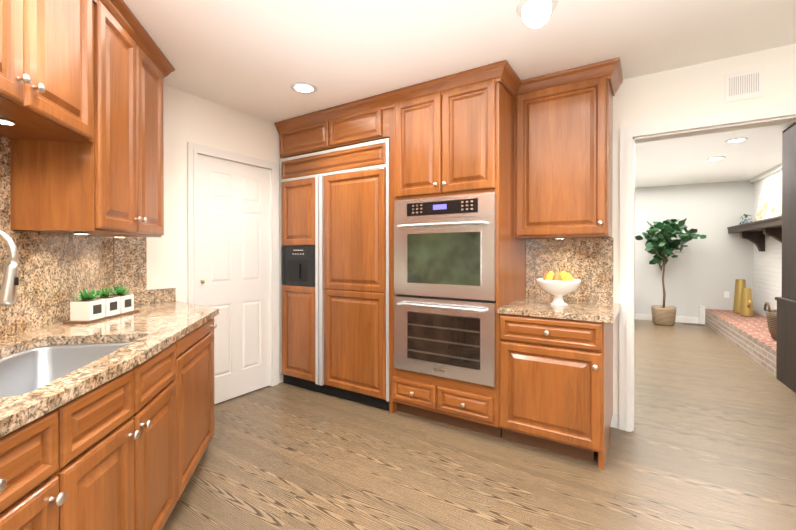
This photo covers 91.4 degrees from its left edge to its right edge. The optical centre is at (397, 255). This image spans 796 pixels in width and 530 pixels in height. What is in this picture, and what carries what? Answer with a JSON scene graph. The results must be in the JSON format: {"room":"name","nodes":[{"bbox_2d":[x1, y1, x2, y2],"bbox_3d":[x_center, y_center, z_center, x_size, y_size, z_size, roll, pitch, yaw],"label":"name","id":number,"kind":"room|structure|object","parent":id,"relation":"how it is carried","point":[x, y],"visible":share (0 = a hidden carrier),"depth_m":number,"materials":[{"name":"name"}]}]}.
{"room":"kitchen","nodes":[
{"label":"kitchen","id":0,"kind":"room"},
{"bbox_2d":[112,85,282,382],"bbox_3d":[-1.405,-0.008,3.543,0.120,2.530,2.320,0,0,33],"label":"wall","id":1,"kind":"structure","parent":0,"point":[188,117],"depth_m":3.02,"materials":[{"name":"white paint"}]},
{"bbox_2d":[10,0,167,237],"bbox_3d":[-1.638,-0.655,2.143,0.364,1.080,0.800,0,0,-12],"label":"upper cabinet","id":2,"kind":"object","parent":1,"relation":"attached to","point":[113,187],"depth_m":1.91,"materials":[{"name":"brown wood"}]},
{"bbox_2d":[113,237,175,304],"bbox_3d":[-1.806,0.090,2.787,0.020,0.518,0.402,0,0,33],"label":"backsplash","id":3,"kind":"structure","parent":1,"relation":"attached to","point":[130,262],"depth_m":2.72,"materials":[{"name":"stone"}]},
{"bbox_2d":[187,142,277,386],"bbox_3d":[-1.456,0.185,3.441,0.143,2.145,0.870,0,0,33],"label":"door frame","id":4,"kind":"structure","parent":1,"relation":"attached to","point":[194,150],"depth_m":3.37,"materials":[{"name":"white wood"}]},
{"bbox_2d":[197,154,269,403],"bbox_3d":[-1.423,0.216,3.420,0.064,2.059,0.722,0,0,33],"label":"pantry door","id":5,"kind":"structure","parent":1,"relation":"in","point":[234,242],"depth_m":3.41,"materials":[{"name":"white"}]},
{"bbox_2d":[123,0,795,187],"bbox_3d":[0.622,-1.322,3.392,9.200,0.100,12.800,0,0,33],"label":"ceiling","id":6,"kind":"structure","parent":0,"point":[256,58],"depth_m":2.35,"materials":[{"name":"white paint"}]},
{"bbox_2d":[290,82,316,93],"bbox_3d":[-0.711,-1.265,2.937,0.201,0.007,0.196,0,0,33],"label":"recessed light","id":7,"kind":"object","parent":6,"relation":"in","point":[300,87],"depth_m":2.93,"materials":[{"name":"white"}]},
{"bbox_2d":[516,0,557,18],"bbox_3d":[0.705,-1.260,1.970,0.195,0.007,0.186,0,0,33],"label":"recessed light","id":8,"kind":"object","parent":6,"relation":"in","point":[529,9],"depth_m":1.98,"materials":[{"name":"white glass"}]},
{"bbox_2d":[725,138,747,142],"bbox_3d":[3.752,-1.273,4.310,0.190,0.007,0.207,0,0,33],"label":"recessed light","id":9,"kind":"object","parent":6,"relation":"in","point":[736,140],"depth_m":4.31,"materials":[{"name":"white"}]},
{"bbox_2d":[162,319,795,529],"bbox_3d":[0.622,1.308,3.406,9.200,0.100,12.800,0,0,33],"label":"floor","id":10,"kind":"structure","parent":0,"point":[708,442],"depth_m":2.33,"materials":[{"name":"brown wood"}]},
{"bbox_2d":[0,473,63,529],"bbox_3d":[-0.880,0.871,0.822,0.021,0.572,0.430,0,0,-7],"label":"base cabinet","id":11,"kind":"object","parent":10,"relation":"on","point":[42,508],"depth_m":0.96,"materials":[{"name":"brown wood"}]},
{"bbox_2d":[0,365,139,529],"bbox_3d":[-1.080,0.838,0.374,0.711,0.874,1.940,0,0,-12],"label":"base cabinet","id":12,"kind":"object","parent":10,"relation":"on","point":[136,417],"depth_m":1.40,"materials":[{"name":"brown wood"}]},
{"bbox_2d":[0,301,218,437],"bbox_3d":[-1.254,0.377,1.200,0.718,0.037,3.633,0,0,-12],"label":"countertop","id":13,"kind":"structure","parent":12,"relation":"on","point":[150,330],"depth_m":1.64,"materials":[{"name":"stone"}]},
{"bbox_2d":[0,229,18,304],"bbox_3d":[-1.461,0.124,1.319,0.241,0.466,0.134,0,0,-12],"label":"faucet","id":14,"kind":"object","parent":13,"relation":"on","point":[10,283],"visible":1,"depth_m":1.37,"materials":[{"name":"silver metal"}]},
{"bbox_2d":[0,342,131,397],"bbox_3d":[-1.255,0.504,1.337,0.500,0.216,0.860,0,0,-12],"label":"sink","id":15,"kind":"object","parent":13,"relation":"in","point":[28,370],"visible":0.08,"depth_m":1.66,"materials":[{"name":"grey metal"}]},
{"bbox_2d":[63,284,138,323],"bbox_3d":[-1.655,0.261,2.200,0.137,0.183,0.420,0,0,-2],"label":"planter","id":16,"kind":"object","parent":13,"relation":"on","point":[89,308],"visible":1,"depth_m":2.12,"materials":[{"name":"white ceramic"}]},
{"bbox_2d":[44,413,140,529],"bbox_3d":[-0.924,0.869,1.209,0.021,0.572,0.349,0,0,-7],"label":"base cabinet","id":17,"kind":"object","parent":10,"relation":"on","point":[91,488],"depth_m":1.21,"materials":[{"name":"brown wood"}]},
{"bbox_2d":[140,339,179,529],"bbox_3d":[-1.327,0.831,1.525,0.711,0.874,0.415,0,0,-12],"label":"base cabinet","id":18,"kind":"object","parent":10,"relation":"on","point":[172,417],"depth_m":1.61,"materials":[{"name":"brown wood"}]},
{"bbox_2d":[180,318,215,495],"bbox_3d":[-1.439,0.829,2.048,0.711,0.874,0.655,0,0,-12],"label":"base cabinet","id":19,"kind":"object","parent":10,"relation":"on","point":[196,347],"depth_m":2.09,"materials":[{"name":"brown wood"}]},
{"bbox_2d":[277,117,325,158],"bbox_3d":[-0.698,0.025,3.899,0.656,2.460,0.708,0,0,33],"label":"upper cabinet","id":20,"kind":"object","parent":10,"relation":"on","point":[308,137],"depth_m":3.59,"materials":[{"name":"brown wood"}]},
{"bbox_2d":[279,138,388,410],"bbox_3d":[-0.434,0.161,3.724,1.290,2.190,0.716,0,0,33],"label":"fridge","id":21,"kind":"object","parent":10,"relation":"on","point":[334,263],"visible":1,"depth_m":3.38,"materials":[{"name":"brown wood"}]},
{"bbox_2d":[326,101,381,149],"bbox_3d":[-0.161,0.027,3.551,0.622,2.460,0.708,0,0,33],"label":"upper cabinet","id":22,"kind":"object","parent":10,"relation":"on","point":[355,126],"depth_m":3.26,"materials":[{"name":"brown wood"}]},
{"bbox_2d":[382,73,525,437],"bbox_3d":[0.479,0.029,3.137,0.904,2.460,0.708,0,0,33],"label":"tall cabinet","id":23,"kind":"object","parent":10,"relation":"on","point":[458,138],"depth_m":2.80,"materials":[{"name":"brown wood"}]},
{"bbox_2d":[394,192,495,386],"bbox_3d":[0.456,0.230,3.047,0.801,1.311,0.694,0,0,33],"label":"double oven","id":24,"kind":"object","parent":23,"relation":"in","point":[445,286],"visible":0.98,"depth_m":2.78,"materials":[{"name":"silver metal"}]},
{"bbox_2d":[499,313,612,469],"bbox_3d":[1.115,0.825,2.712,0.626,0.874,0.739,0,0,33],"label":"base cabinet","id":25,"kind":"object","parent":10,"relation":"on","point":[556,385],"visible":0.98,"depth_m":2.42,"materials":[{"name":"brown wood"}]},
{"bbox_2d":[498,298,620,322],"bbox_3d":[1.143,0.368,2.706,0.676,0.037,0.714,0,0,33],"label":"countertop","id":26,"kind":"structure","parent":25,"relation":"on","point":[605,312],"depth_m":2.52,"materials":[{"name":"stone"}]},
{"bbox_2d":[536,271,580,305],"bbox_3d":[1.130,0.229,2.738,0.294,0.240,0.294,0,0,33],"label":"fruit bowl","id":27,"kind":"object","parent":26,"relation":"on","point":[558,286],"visible":1,"depth_m":2.67,"materials":[{"name":"white ceramic"}]},
{"bbox_2d":[635,218,705,325],"bbox_3d":[4.766,0.294,6.804,1.041,1.888,0.993,0,0,28],"label":"potted tree","id":28,"kind":"object","parent":10,"relation":"on","point":[660,244],"visible":1,"depth_m":6.77,"materials":[{"name":"green plant"}]},
{"bbox_2d":[682,323,704,325],"bbox_3d":[5.256,1.235,6.919,0.310,0.006,0.120,0,0,28],"label":"floor vent","id":29,"kind":"object","parent":10,"relation":"in","point":[693,324],"visible":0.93,"depth_m":6.90,"materials":[{"name":"brown"}]},
{"bbox_2d":[705,309,776,375],"bbox_3d":[4.977,1.110,5.304,0.662,0.275,3.462,0,0,28],"label":"hearth","id":30,"kind":"object","parent":10,"relation":"on","point":[752,338],"visible":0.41,"depth_m":5.18,"materials":[{"name":"brick"}]},
{"bbox_2d":[733,279,753,316],"bbox_3d":[5.599,0.687,6.278,0.190,0.560,0.646,0,0,28],"label":"vases","id":31,"kind":"object","parent":30,"relation":"on","point":[743,304],"visible":1,"depth_m":6.16,"materials":[{"name":"gold metal"}]},
{"bbox_2d":[764,302,776,340],"bbox_3d":[4.441,0.762,4.412,0.402,0.430,0.400,0,0,28],"label":"basket","id":32,"kind":"object","parent":30,"relation":"on","point":[771,315],"visible":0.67,"depth_m":4.44,"materials":[{"name":"beige wicker"}]},
{"bbox_2d":[775,123,795,392],"bbox_3d":[3.910,0.008,3.362,0.698,2.500,0.954,0,0,28],"label":"hutch","id":33,"kind":"object","parent":10,"relation":"on","point":[786,345],"visible":1,"depth_m":3.75,"materials":[{"name":"brown wood"}]},
{"bbox_2d":[635,180,753,316],"bbox_3d":[4.012,-0.032,7.858,5.300,2.530,0.120,0,0,28],"label":"wall","id":34,"kind":"structure","parent":0,"point":[712,267],"depth_m":7.03,"materials":[{"name":"white paint"}]},
{"bbox_2d":[724,291,728,297],"bbox_3d":[5.780,0.694,6.833,0.070,0.110,0.005,0,0,28],"label":"outlet","id":35,"kind":"object","parent":34,"relation":"attached to","point":[726,294],"visible":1,"depth_m":6.83,"materials":[{"name":"white plastic"}]},
{"bbox_2d":[612,44,795,413],"bbox_3d":[1.846,-0.003,2.750,6.440,2.530,0.120,0,0,33],"label":"wall","id":36,"kind":"structure","parent":0,"point":[686,92],"depth_m":2.63,"materials":[{"name":"white paint"}]},
{"bbox_2d":[514,69,613,240],"bbox_3d":[1.217,-0.664,2.870,0.619,1.070,0.348,0,0,33],"label":"upper cabinet","id":37,"kind":"object","parent":36,"relation":"attached to","point":[535,154],"depth_m":2.71,"materials":[{"name":"brown wood"}]},
{"bbox_2d":[526,238,613,302],"bbox_3d":[1.310,0.110,3.009,0.626,0.476,0.020,0,0,33],"label":"backsplash","id":38,"kind":"structure","parent":36,"relation":"attached to","point":[588,263],"depth_m":2.96,"materials":[{"name":"stone"}]},
{"bbox_2d":[610,413,618,428],"bbox_3d":[1.574,1.211,2.852,0.080,0.100,0.013,0,0,33],"label":"baseboard","id":39,"kind":"structure","parent":36,"relation":"attached to","point":[615,421],"depth_m":2.84,"materials":[{"name":"white wood"}]},
{"bbox_2d":[619,101,795,431],"bbox_3d":[2.221,0.174,2.493,1.386,2.178,0.157,0,0,33],"label":"door frame","id":40,"kind":"structure","parent":36,"relation":"attached to","point":[755,117],"depth_m":2.77,"materials":[{"name":"white wood"}]},
{"bbox_2d":[634,164,781,323],"bbox_3d":[2.908,-0.018,5.419,4.419,2.529,5.219,0,0,28],"label":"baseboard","id":41,"kind":"structure","parent":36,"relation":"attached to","point":[700,319],"depth_m":6.98,"materials":[{"name":"white wood"}]},
{"bbox_2d":[725,66,763,102],"bbox_3d":[2.182,-1.074,2.449,0.185,0.185,0.008,0,0,33],"label":"air vent","id":42,"kind":"object","parent":36,"relation":"in","point":[744,84],"visible":1,"depth_m":2.45,"materials":[{"name":"white metal"}]},
{"bbox_2d":[753,170,781,315],"bbox_3d":[4.862,-0.012,4.260,0.120,2.530,5.640,0,0,28],"label":"brick wall","id":43,"kind":"structure","parent":0,"point":[767,274],"depth_m":6.12,"materials":[{"name":"white brick"}]},
{"bbox_2d":[727,216,781,251],"bbox_3d":[5.170,-0.265,5.329,0.353,0.425,3.217,0,0,28],"label":"mantel shelf","id":44,"kind":"object","parent":43,"relation":"attached to","point":[756,232],"visible":0.83,"depth_m":5.71,"materials":[{"name":"brown wood"}]},
{"bbox_2d":[739,214,751,223],"bbox_3d":[5.833,-0.594,6.525,0.172,0.214,0.173,0,0,28],"label":"mantel plant","id":45,"kind":"object","parent":44,"relation":"on","point":[744,221],"visible":0.71,"depth_m":6.51,"materials":[{"name":"green plant"}]},
{"bbox_2d":[754,172,781,221],"bbox_3d":[5.487,-0.835,5.697,0.147,0.707,1.070,0,0,28],"label":"painting","id":46,"kind":"object","parent":44,"relation":"on","point":[770,204],"visible":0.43,"depth_m":5.72,"materials":[{"name":"white"}]},
{"bbox_3d":[-1.459,0.011,0.134,0.120,2.530,5.340,0,0,-12],"label":"wall","id":47,"kind":"structure","parent":0,"visible":0},
{"bbox_2d":[0,0,99,143],"bbox_3d":[-1.456,-0.852,1.293,0.364,0.677,0.935,0,0,-12],"label":"upper cabinet","id":48,"kind":"object","parent":47,"relation":"attached to","point":[81,105],"depth_m":1.51,"materials":[{"name":"brown wood"}]},
{"bbox_2d":[0,135,113,337],"bbox_3d":[-1.562,-0.075,0.970,0.020,0.868,3.318,0,0,-12],"label":"backsplash","id":49,"kind":"structure","parent":47,"relation":"attached to","point":[56,272],"depth_m":1.94,"materials":[{"name":"stone"}]}
]}

